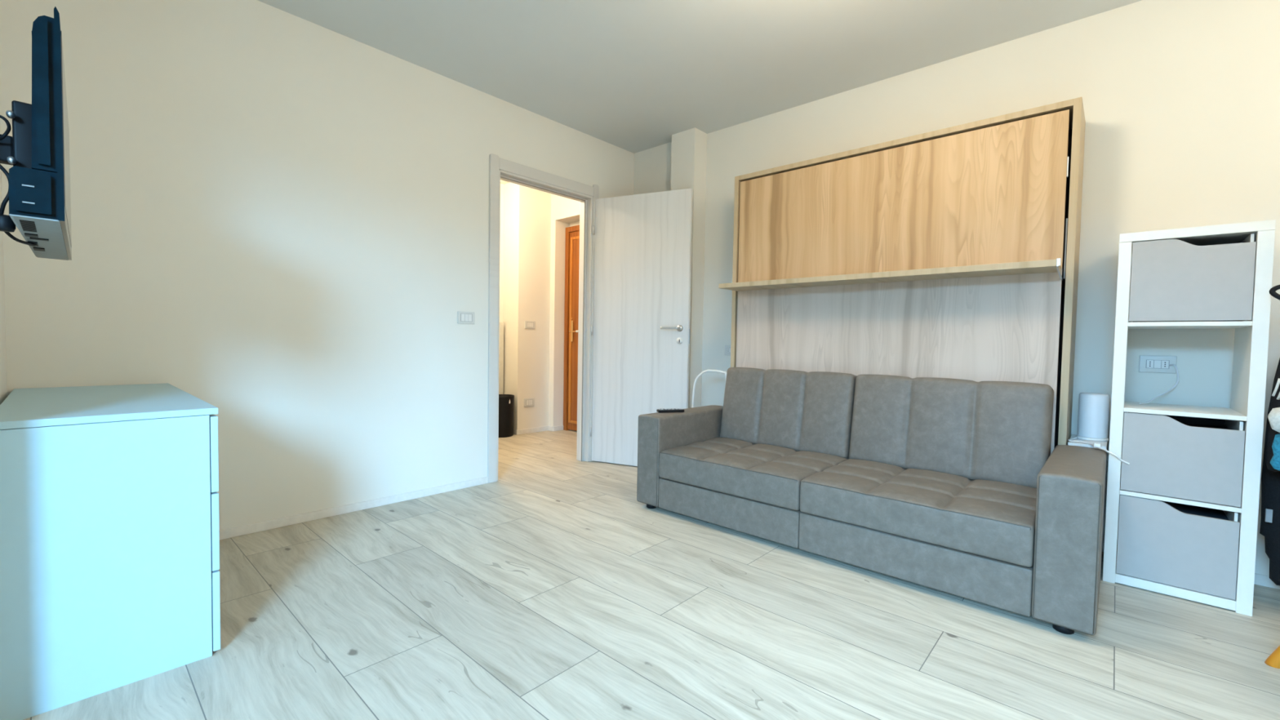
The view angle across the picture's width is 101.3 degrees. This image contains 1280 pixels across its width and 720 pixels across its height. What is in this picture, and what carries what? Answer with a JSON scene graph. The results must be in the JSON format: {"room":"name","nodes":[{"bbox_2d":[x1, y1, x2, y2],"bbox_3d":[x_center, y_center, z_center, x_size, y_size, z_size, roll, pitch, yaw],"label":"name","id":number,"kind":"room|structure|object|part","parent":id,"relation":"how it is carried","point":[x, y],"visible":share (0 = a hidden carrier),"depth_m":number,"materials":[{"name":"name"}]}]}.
{"room":"living room","nodes":[
{"label":"living room","id":0,"kind":"room"},
{"bbox_2d":[0,128,7,404],"bbox_3d":[-2.007,-0.414,1.534,1.340,2.649,0.120,3,3,42],"label":"wall","id":1,"kind":"structure","parent":0,"point":[3,385],"depth_m":1.96,"materials":[{"name":"paint"}]},
{"bbox_2d":[0,100,31,168],"bbox_3d":[-1.541,-0.522,1.270,0.215,0.180,0.117,3,3,42],"label":"wall bracket","id":2,"kind":"object","parent":1,"relation":"attached to","point":[15,149],"visible":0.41,"depth_m":1.24,"materials":[{"name":"black metal"}]},
{"bbox_2d":[0,115,11,140],"bbox_3d":[-1.504,-0.535,1.214,0.067,0.078,0.024,0,2,-28],"label":"cable","id":3,"kind":"object","parent":2,"relation":"attached to","point":[6,132],"visible":1,"depth_m":1.22,"materials":[{"name":"black plastic"}]},
{"bbox_3d":[-1.546,-0.501,1.247,0.160,0.140,0.074,3,3,42],"label":"arm","id":4,"kind":"part","parent":2,"relation":"part of","materials":[{"name":"black plastic"}]},
{"bbox_3d":[-1.525,-0.530,1.306,0.190,0.165,0.042,3,3,42],"label":"mounting plate","id":5,"kind":"part","parent":2,"relation":"part of","materials":[{"name":"black plastic"}]},
{"bbox_2d":[8,6,71,260],"bbox_3d":[-1.505,-0.510,1.328,0.848,0.431,0.075,3,3,43],"label":"television","id":6,"kind":"object","parent":2,"relation":"attached to","point":[40,202],"visible":0.99,"depth_m":1.06,"materials":[{"name":"black plastic"}]},
{"bbox_2d":[0,164,36,246],"bbox_3d":[-1.517,-0.374,1.276,0.032,0.178,0.144,0,2,-32],"label":"cable","id":7,"kind":"object","parent":6,"relation":"hanging from","point":[6,199],"visible":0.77,"depth_m":1.23,"materials":[{"name":"black plastic"}]},
{"bbox_2d":[0,213,15,231],"bbox_3d":[-1.482,-0.319,1.223,0.033,0.036,0.034,3,3,42],"label":"plug","id":8,"kind":"object","parent":7,"relation":"hanging from","point":[6,224],"visible":0.78,"depth_m":1.22,"materials":[{"name":"black plastic"}]},
{"bbox_2d":[19,219,36,232],"bbox_3d":[-1.307,-0.286,1.121,0.162,0.003,0.020,3,3,42],"label":"speaker grille","id":9,"kind":"object","parent":6,"relation":"attached to","point":[28,225],"depth_m":1.11,"materials":[{"name":"black plastic"}]},
{"bbox_2d":[0,0,634,530],"bbox_3d":[-1.305,-0.467,3.375,0.100,2.649,3.850,3,3,42],"label":"wall","id":10,"kind":"structure","parent":0,"point":[280,219],"depth_m":2.68,"materials":[{"name":"paint"}]},
{"bbox_2d":[219,476,488,540],"bbox_3d":[-1.768,0.846,2.852,0.012,0.046,2.115,3,3,42],"label":"baseboard","id":11,"kind":"structure","parent":10,"relation":"attached to","point":[287,521],"depth_m":2.95,"materials":[{"name":"white wood"}]},
{"bbox_2d":[457,311,475,324],"bbox_3d":[-1.150,-0.280,3.472,0.011,0.080,0.122,3,3,42],"label":"light switch","id":12,"kind":"object","parent":10,"relation":"attached to","point":[465,317],"visible":1,"depth_m":3.46,"materials":[{"name":"white plastic"}]},
{"bbox_2d":[487,153,693,483],"bbox_3d":[-0.403,-0.286,4.071,1.474,2.270,0.626,0,2,-15],"label":"door","id":13,"kind":"structure","parent":10,"relation":"in","point":[635,260],"depth_m":4.12,"materials":[{"name":"laminate"}]},
{"bbox_3d":[-0.676,-1.359,3.933,0.014,0.078,0.876,3,3,42],"label":"head casing","id":14,"kind":"part","parent":13,"relation":"part of","materials":[{"name":"laminate"}]},
{"bbox_3d":[0.231,-0.242,3.974,0.146,0.018,0.058,2,2,23],"label":"handle","id":15,"kind":"part","parent":13,"relation":"part of","materials":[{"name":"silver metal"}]},
{"bbox_2d":[499,183,504,322],"bbox_3d":[-2.212,-0.537,4.902,0.100,2.649,2.090,3,3,42],"label":"wall","id":16,"kind":"structure","parent":0,"point":[502,186],"depth_m":5.60,"materials":[{"name":"paint"}]},
{"bbox_2d":[502,182,551,430],"bbox_3d":[-1.234,-0.551,5.769,0.380,2.649,0.510,3,3,42],"label":"wall","id":17,"kind":"structure","parent":0,"point":[526,211],"depth_m":5.57,"materials":[{"name":"paint"}]},
{"bbox_2d":[524,397,534,407],"bbox_3d":[-1.181,0.452,5.591,0.011,0.090,0.132,3,3,42],"label":"wall socket","id":18,"kind":"object","parent":17,"relation":"attached to","point":[527,402],"visible":1,"depth_m":5.59,"materials":[{"name":"white plastic"}]},
{"bbox_2d":[524,320,535,328],"bbox_3d":[-1.166,-0.372,5.562,0.011,0.080,0.130,3,3,42],"label":"light switch","id":19,"kind":"object","parent":17,"relation":"attached to","point":[528,324],"visible":1,"depth_m":5.56,"materials":[{"name":"white plastic"}]},
{"bbox_2d":[516,426,548,435],"bbox_3d":[-1.149,0.756,5.642,0.012,0.050,0.422,3,3,42],"label":"baseboard","id":20,"kind":"structure","parent":17,"relation":"attached to","point":[544,428],"depth_m":5.63,"materials":[{"name":"white wood"}]},
{"bbox_2d":[548,193,579,431],"bbox_3d":[-0.434,-0.523,5.387,1.320,2.649,0.200,3,3,42],"label":"wall","id":21,"kind":"structure","parent":0,"point":[564,211],"depth_m":5.74,"materials":[{"name":"paint"}]},
{"bbox_2d":[553,425,563,431],"bbox_3d":[-0.901,0.755,5.796,0.012,0.050,0.140,3,3,42],"label":"baseboard","id":22,"kind":"structure","parent":21,"relation":"attached to","point":[555,428],"depth_m":5.79,"materials":[{"name":"white wood"}]},
{"bbox_2d":[563,224,579,431],"bbox_3d":[-0.514,-0.322,5.513,0.875,2.235,0.107,3,3,42],"label":"door","id":23,"kind":"structure","parent":21,"relation":"in","point":[570,377],"depth_m":5.74,"materials":[{"name":"brown wood"}]},
{"bbox_3d":[-0.742,-0.316,5.716,0.033,0.230,0.010,3,3,42],"label":"handle plate","id":24,"kind":"part","parent":23,"relation":"part of","materials":[{"name":"gold metal"}]},
{"bbox_3d":[-0.517,-0.310,5.525,0.685,2.030,0.014,3,3,42],"label":"panel moulding","id":25,"kind":"part","parent":23,"relation":"part of","materials":[{"name":"orange wood"}]},
{"bbox_3d":[-0.515,-0.310,5.528,0.635,1.970,0.006,3,3,42],"label":"panel","id":26,"kind":"part","parent":23,"relation":"part of","materials":[{"name":"brown wood"}]},
{"bbox_2d":[569,221,579,226],"bbox_3d":[-0.450,-0.530,5.577,1.600,2.649,0.060,3,3,42],"label":"wall","id":27,"kind":"structure","parent":0,"point":[574,224],"depth_m":5.76,"materials":[{"name":"paint"}]},
{"bbox_2d":[23,429,1279,719],"bbox_3d":[-0.263,0.978,2.219,6.900,0.120,5.500,3,3,42],"label":"floor","id":28,"kind":"structure","parent":0,"point":[545,589],"depth_m":1.80,"materials":[{"name":"beige wood"}]},
{"bbox_2d":[0,382,220,719],"bbox_3d":[-1.882,0.516,1.849,1.143,0.773,0.451,3,3,42],"label":"dresser","id":29,"kind":"object","parent":28,"relation":"on","point":[109,528],"visible":1,"depth_m":1.46,"materials":[{"name":"white wood"}]},
{"bbox_3d":[-1.732,0.271,2.000,1.139,0.234,0.018,3,3,42],"label":"drawer","id":30,"kind":"part","parent":29,"relation":"part of","materials":[{"name":"wood"}]},
{"bbox_3d":[-1.737,0.513,2.009,1.139,0.240,0.018,3,3,42],"label":"drawer","id":31,"kind":"part","parent":29,"relation":"part of","materials":[{"name":"wood"}]},
{"bbox_3d":[-1.741,0.763,2.017,1.139,0.248,0.018,3,3,42],"label":"drawer","id":32,"kind":"part","parent":29,"relation":"part of","materials":[{"name":"white wood"}]},
{"bbox_2d":[498,322,503,394],"bbox_3d":[-1.597,0.189,5.489,0.035,1.178,0.365,3,3,42],"label":"panel","id":33,"kind":"object","parent":28,"relation":"on","point":[501,324],"visible":0.24,"depth_m":5.58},
{"bbox_2d":[498,394,514,437],"bbox_3d":[-1.429,0.575,5.422,0.248,0.418,0.248,3,3,42],"label":"waste bin","id":34,"kind":"object","parent":28,"relation":"on","point":[506,402],"visible":0.65,"depth_m":5.33,"materials":[{"name":"black plastic"}]},
{"bbox_2d":[691,369,726,408],"bbox_3d":[0.493,0.472,3.752,0.322,0.808,0.017,3,3,42],"label":"frame","id":35,"kind":"object","parent":28,"relation":"on","point":[706,371],"visible":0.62,"depth_m":3.80,"materials":[{"name":"white paint"}]},
{"bbox_2d":[636,367,1106,635],"bbox_3d":[1.020,0.500,2.741,2.105,0.842,0.777,3,3,42],"label":"sofa","id":36,"kind":"object","parent":28,"relation":"on","point":[955,486],"visible":1,"depth_m":2.46,"materials":[{"name":"grey fabric"}]},
{"bbox_2d":[656,408,684,412],"bbox_3d":[0.190,0.315,3.274,0.170,0.018,0.044,0,2,-16],"label":"remote control","id":37,"kind":"object","parent":36,"relation":"on","point":[677,410],"visible":1,"depth_m":3.26,"materials":[{"name":"black plastic"}]},
{"bbox_3d":[0.299,0.589,3.393,0.169,0.533,0.765,3,3,42],"label":"armrest","id":38,"kind":"part","parent":36,"relation":"part of","materials":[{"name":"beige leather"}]},
{"bbox_2d":[658,436,848,511],"bbox_3d":[0.643,0.609,2.999,0.866,0.174,0.647,3,3,42],"label":"seat cushion","id":39,"kind":"object","parent":36,"relation":"on","point":[768,474],"depth_m":2.83,"materials":[{"name":"grey fabric"}]},
{"bbox_2d":[720,367,857,458],"bbox_3d":[0.896,0.304,3.240,0.839,0.490,0.200,3,3,42],"label":"cushion","id":40,"kind":"object","parent":36,"relation":"on","point":[794,411],"depth_m":3.14,"materials":[{"name":"grey fabric"}]},
{"bbox_2d":[800,458,1036,567],"bbox_3d":[1.293,0.641,2.408,0.886,0.174,0.647,3,3,42],"label":"seat cushion","id":41,"kind":"object","parent":36,"relation":"on","point":[986,518],"depth_m":2.21,"materials":[{"name":"grey fabric"}]},
{"bbox_2d":[848,374,1053,488],"bbox_3d":[1.533,0.336,2.661,0.869,0.490,0.200,3,3,42],"label":"cushion","id":42,"kind":"object","parent":36,"relation":"on","point":[971,430],"depth_m":2.56,"materials":[{"name":"grey fabric"}]},
{"bbox_3d":[1.728,0.660,2.095,0.177,0.533,0.765,3,3,42],"label":"armrest","id":43,"kind":"part","parent":36,"relation":"part of","materials":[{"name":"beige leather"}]},
{"bbox_2d":[718,97,1085,453],"bbox_3d":[1.339,-0.152,3.050,1.814,2.134,0.580,3,3,42],"label":"bed","id":44,"kind":"object","parent":28,"relation":"on","point":[953,252],"visible":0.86,"depth_m":2.79,"materials":[{"name":"brown wood"}]},
{"bbox_3d":[0.757,-0.186,3.735,0.029,2.134,0.349,3,3,42],"label":"panel","id":45,"kind":"part","parent":44,"relation":"part of","materials":[{"name":"brown wood"}]},
{"bbox_2d":[718,259,1061,291],"bbox_3d":[1.228,-0.451,2.916,1.724,0.029,0.236,3,3,42],"label":"shelf","id":46,"kind":"object","parent":44,"relation":"attached to","point":[1048,268],"depth_m":2.73,"materials":[{"name":"brown wood"}]},
{"bbox_3d":[1.435,-1.206,3.098,1.756,0.029,0.349,3,3,42],"label":"panel","id":47,"kind":"part","parent":44,"relation":"part of","materials":[{"name":"brown wood"}]},
{"bbox_3d":[1.527,-0.147,3.257,1.756,2.095,0.016,3,3,42],"label":"panel","id":48,"kind":"part","parent":44,"relation":"part of","materials":[{"name":"beige wood"}]},
{"bbox_3d":[2.077,-0.121,2.535,0.029,2.134,0.349,3,3,42],"label":"panel","id":49,"kind":"part","parent":44,"relation":"part of","materials":[{"name":"brown wood"}]},
{"bbox_2d":[1067,434,1107,449],"bbox_3d":[2.127,0.664,2.503,0.134,0.568,0.315,3,3,42],"label":"stand","id":50,"kind":"object","parent":28,"relation":"on","point":[1104,445],"visible":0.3,"depth_m":2.41,"materials":[{"name":"white paint"}]},
{"bbox_2d":[1075,392,1110,441],"bbox_3d":[2.168,0.270,2.508,0.120,0.220,0.120,3,3,42],"label":"table lamp","id":51,"kind":"object","parent":50,"relation":"on","point":[1093,407],"visible":0.98,"depth_m":2.47,"materials":[{"name":"white paint"}]},
{"bbox_2d":[1068,436,1129,464],"bbox_3d":[2.031,0.402,2.373,0.103,0.060,0.344,1,2,10],"label":"lamp cord","id":52,"kind":"object","parent":50,"relation":"on","point":[1073,438],"visible":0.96,"depth_m":2.27,"materials":[{"name":"white plastic"}]},
{"bbox_2d":[1093,442,1102,448],"bbox_3d":[2.016,0.375,2.311,0.027,0.019,0.050,3,3,42],"label":"switch","id":53,"kind":"object","parent":52,"relation":"attached to","point":[1097,445],"visible":1,"depth_m":2.30,"materials":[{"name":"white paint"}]},
{"bbox_2d":[1102,219,1275,616],"bbox_3d":[2.304,0.216,2.245,0.425,1.489,0.395,3,3,42],"label":"shelf unit","id":54,"kind":"object","parent":28,"relation":"on","point":[1188,490],"visible":1,"depth_m":2.10,"materials":[{"name":"white wood"}]},
{"bbox_3d":[2.161,0.227,2.375,0.040,1.452,0.395,3,3,42],"label":"panel","id":55,"kind":"part","parent":54,"relation":"part of","materials":[{"name":"white wood"}]},
{"bbox_2d":[1138,364,1178,404],"bbox_3d":[2.348,0.109,2.387,0.214,0.181,0.039,1,2,-10],"label":"power cord","id":56,"kind":"object","parent":54,"relation":"on","point":[1175,366],"visible":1,"depth_m":2.39,"materials":[{"name":"white plastic"}]},
{"bbox_3d":[2.290,0.935,2.272,0.343,0.037,0.395,3,3,42],"label":"panel","id":57,"kind":"part","parent":54,"relation":"part of","materials":[{"name":"white wood"}]},
{"bbox_3d":[2.168,0.748,2.127,0.339,0.336,0.014,3,3,42],"label":"drawer","id":58,"kind":"part","parent":54,"relation":"part of","materials":[{"name":"grey wood"}]},
{"bbox_3d":[2.297,0.565,2.259,0.343,0.017,0.394,3,3,42],"label":"shelf","id":59,"kind":"part","parent":54,"relation":"part of","materials":[{"name":"white wood"}]},
{"bbox_3d":[2.174,0.392,2.114,0.339,0.328,0.014,3,3,42],"label":"drawer","id":60,"kind":"part","parent":54,"relation":"part of","materials":[{"name":"white wood"}]},
{"bbox_3d":[2.303,0.214,2.246,0.343,0.017,0.394,3,3,42],"label":"shelf","id":61,"kind":"part","parent":54,"relation":"part of","materials":[{"name":"white wood"}]},
{"bbox_3d":[2.309,-0.147,2.233,0.343,0.017,0.394,3,3,42],"label":"shelf","id":62,"kind":"part","parent":54,"relation":"part of","materials":[{"name":"white wood"}]},
{"bbox_3d":[2.187,-0.321,2.089,0.339,0.329,0.014,3,3,42],"label":"drawer","id":63,"kind":"part","parent":54,"relation":"part of","materials":[{"name":"grey wood"}]},
{"bbox_3d":[2.316,-0.510,2.220,0.425,0.037,0.395,3,3,42],"label":"panel","id":64,"kind":"part","parent":54,"relation":"part of","materials":[{"name":"white wood"}]},
{"bbox_3d":[2.412,0.752,2.156,0.009,0.333,0.356,3,3,42],"label":"drawer","id":65,"kind":"part","parent":54,"relation":"part of","materials":[{"name":"white wood"}]},
{"bbox_3d":[2.418,0.396,2.143,0.009,0.325,0.356,3,3,42],"label":"drawer","id":66,"kind":"part","parent":54,"relation":"part of","materials":[{"name":"white wood"}]},
{"bbox_3d":[2.431,-0.317,2.118,0.009,0.326,0.356,3,3,42],"label":"drawer","id":67,"kind":"part","parent":54,"relation":"part of","materials":[{"name":"grey wood"}]},
{"bbox_3d":[2.445,0.241,2.117,0.042,1.452,0.395,3,3,42],"label":"panel","id":68,"kind":"part","parent":54,"relation":"part of","materials":[{"name":"white wood"}]},
{"bbox_2d":[1264,645,1279,668],"bbox_3d":[2.135,0.588,1.341,0.621,0.836,0.438,3,3,42],"label":"chair","id":69,"kind":"object","parent":28,"relation":"on","point":[1273,660],"visible":0.92,"depth_m":1.66,"materials":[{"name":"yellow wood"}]},
{"bbox_2d":[1269,284,1279,300],"bbox_3d":[2.470,0.207,1.718,0.279,1.550,0.498,0,2,-19],"label":"coat stand","id":70,"kind":"object","parent":28,"relation":"on","point":[1273,292],"visible":1,"depth_m":1.88,"materials":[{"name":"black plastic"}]},
{"bbox_2d":[1259,358,1279,585],"bbox_3d":[2.633,0.369,1.947,0.415,1.057,0.183,3,3,42],"label":"coat","id":71,"kind":"object","parent":70,"relation":"hanging from","point":[1270,480],"visible":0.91,"depth_m":2.06,"materials":[{"name":"black fabric"}]},
{"bbox_2d":[1265,364,1279,471],"bbox_3d":[2.421,0.144,1.909,0.174,0.551,0.116,3,3,42],"label":"bag","id":72,"kind":"object","parent":70,"relation":"hanging from","point":[1274,402],"visible":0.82,"depth_m":1.95,"materials":[{"name":"black fabric"}]},
{"bbox_2d":[1267,407,1279,432],"bbox_3d":[2.346,0.219,1.854,0.166,0.099,0.060,3,3,42],"label":"towel","id":73,"kind":"object","parent":70,"relation":"hanging from","point":[1273,417],"visible":1,"depth_m":1.89,"materials":[{"name":"white fabric"}]},
{"bbox_2d":[1270,433,1279,471],"bbox_3d":[2.354,0.334,1.846,0.174,0.144,0.069,3,3,42],"label":"scarf","id":74,"kind":"object","parent":70,"relation":"hanging from","point":[1275,460],"visible":1,"depth_m":1.89,"materials":[{"name":"teal fabric"}]},
{"bbox_2d":[633,142,671,195],"bbox_3d":[0.132,-0.482,4.501,0.510,2.649,0.050,3,3,42],"label":"wall","id":75,"kind":"structure","parent":0,"point":[652,166],"depth_m":4.46,"materials":[{"name":"paint"}]},
{"bbox_2d":[671,127,706,408],"bbox_3d":[0.369,-0.468,4.212,0.230,2.649,0.160,3,3,42],"label":"wall column","id":76,"kind":"structure","parent":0,"point":[689,147],"depth_m":4.12,"materials":[{"name":"paint"}]},
{"bbox_2d":[257,0,1142,184],"bbox_3d":[-0.215,-1.789,2.121,6.900,0.120,5.500,3,3,42],"label":"ceiling","id":77,"kind":"structure","parent":0,"point":[631,76],"depth_m":2.91,"materials":[{"name":"paint"}]},
{"bbox_2d":[701,0,1279,576],"bbox_3d":[1.806,-0.403,3.081,4.900,2.649,0.100,3,3,42],"label":"wall","id":78,"kind":"structure","parent":0,"point":[1181,98],"depth_m":2.53,"materials":[{"name":"paint"}]},
{"bbox_2d":[724,345,730,355],"bbox_3d":[0.698,-0.074,4.019,0.115,0.077,0.012,3,3,42],"label":"wall socket","id":79,"kind":"object","parent":78,"relation":"attached to","point":[727,348],"visible":0.45,"depth_m":4.04,"materials":[{"name":"white plastic"}]},
{"bbox_2d":[1138,355,1177,373],"bbox_3d":[2.421,0.020,2.454,0.125,0.080,0.012,3,3,42],"label":"wall socket","id":80,"kind":"object","parent":78,"relation":"attached to","point":[1147,363],"visible":0.99,"depth_m":2.45,"materials":[{"name":"white plastic"}]},
{"bbox_3d":[2.420,0.020,2.452,0.078,0.040,0.002,3,3,42],"label":"frame","id":81,"kind":"part","parent":80,"relation":"part of","materials":[{"name":"white plastic"}]},
{"bbox_2d":[1102,542,1279,589],"bbox_3d":[2.019,0.912,2.837,4.160,0.046,0.012,3,3,42],"label":"baseboard","id":82,"kind":"structure","parent":78,"relation":"attached to","point":[1260,580],"depth_m":2.24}
]}

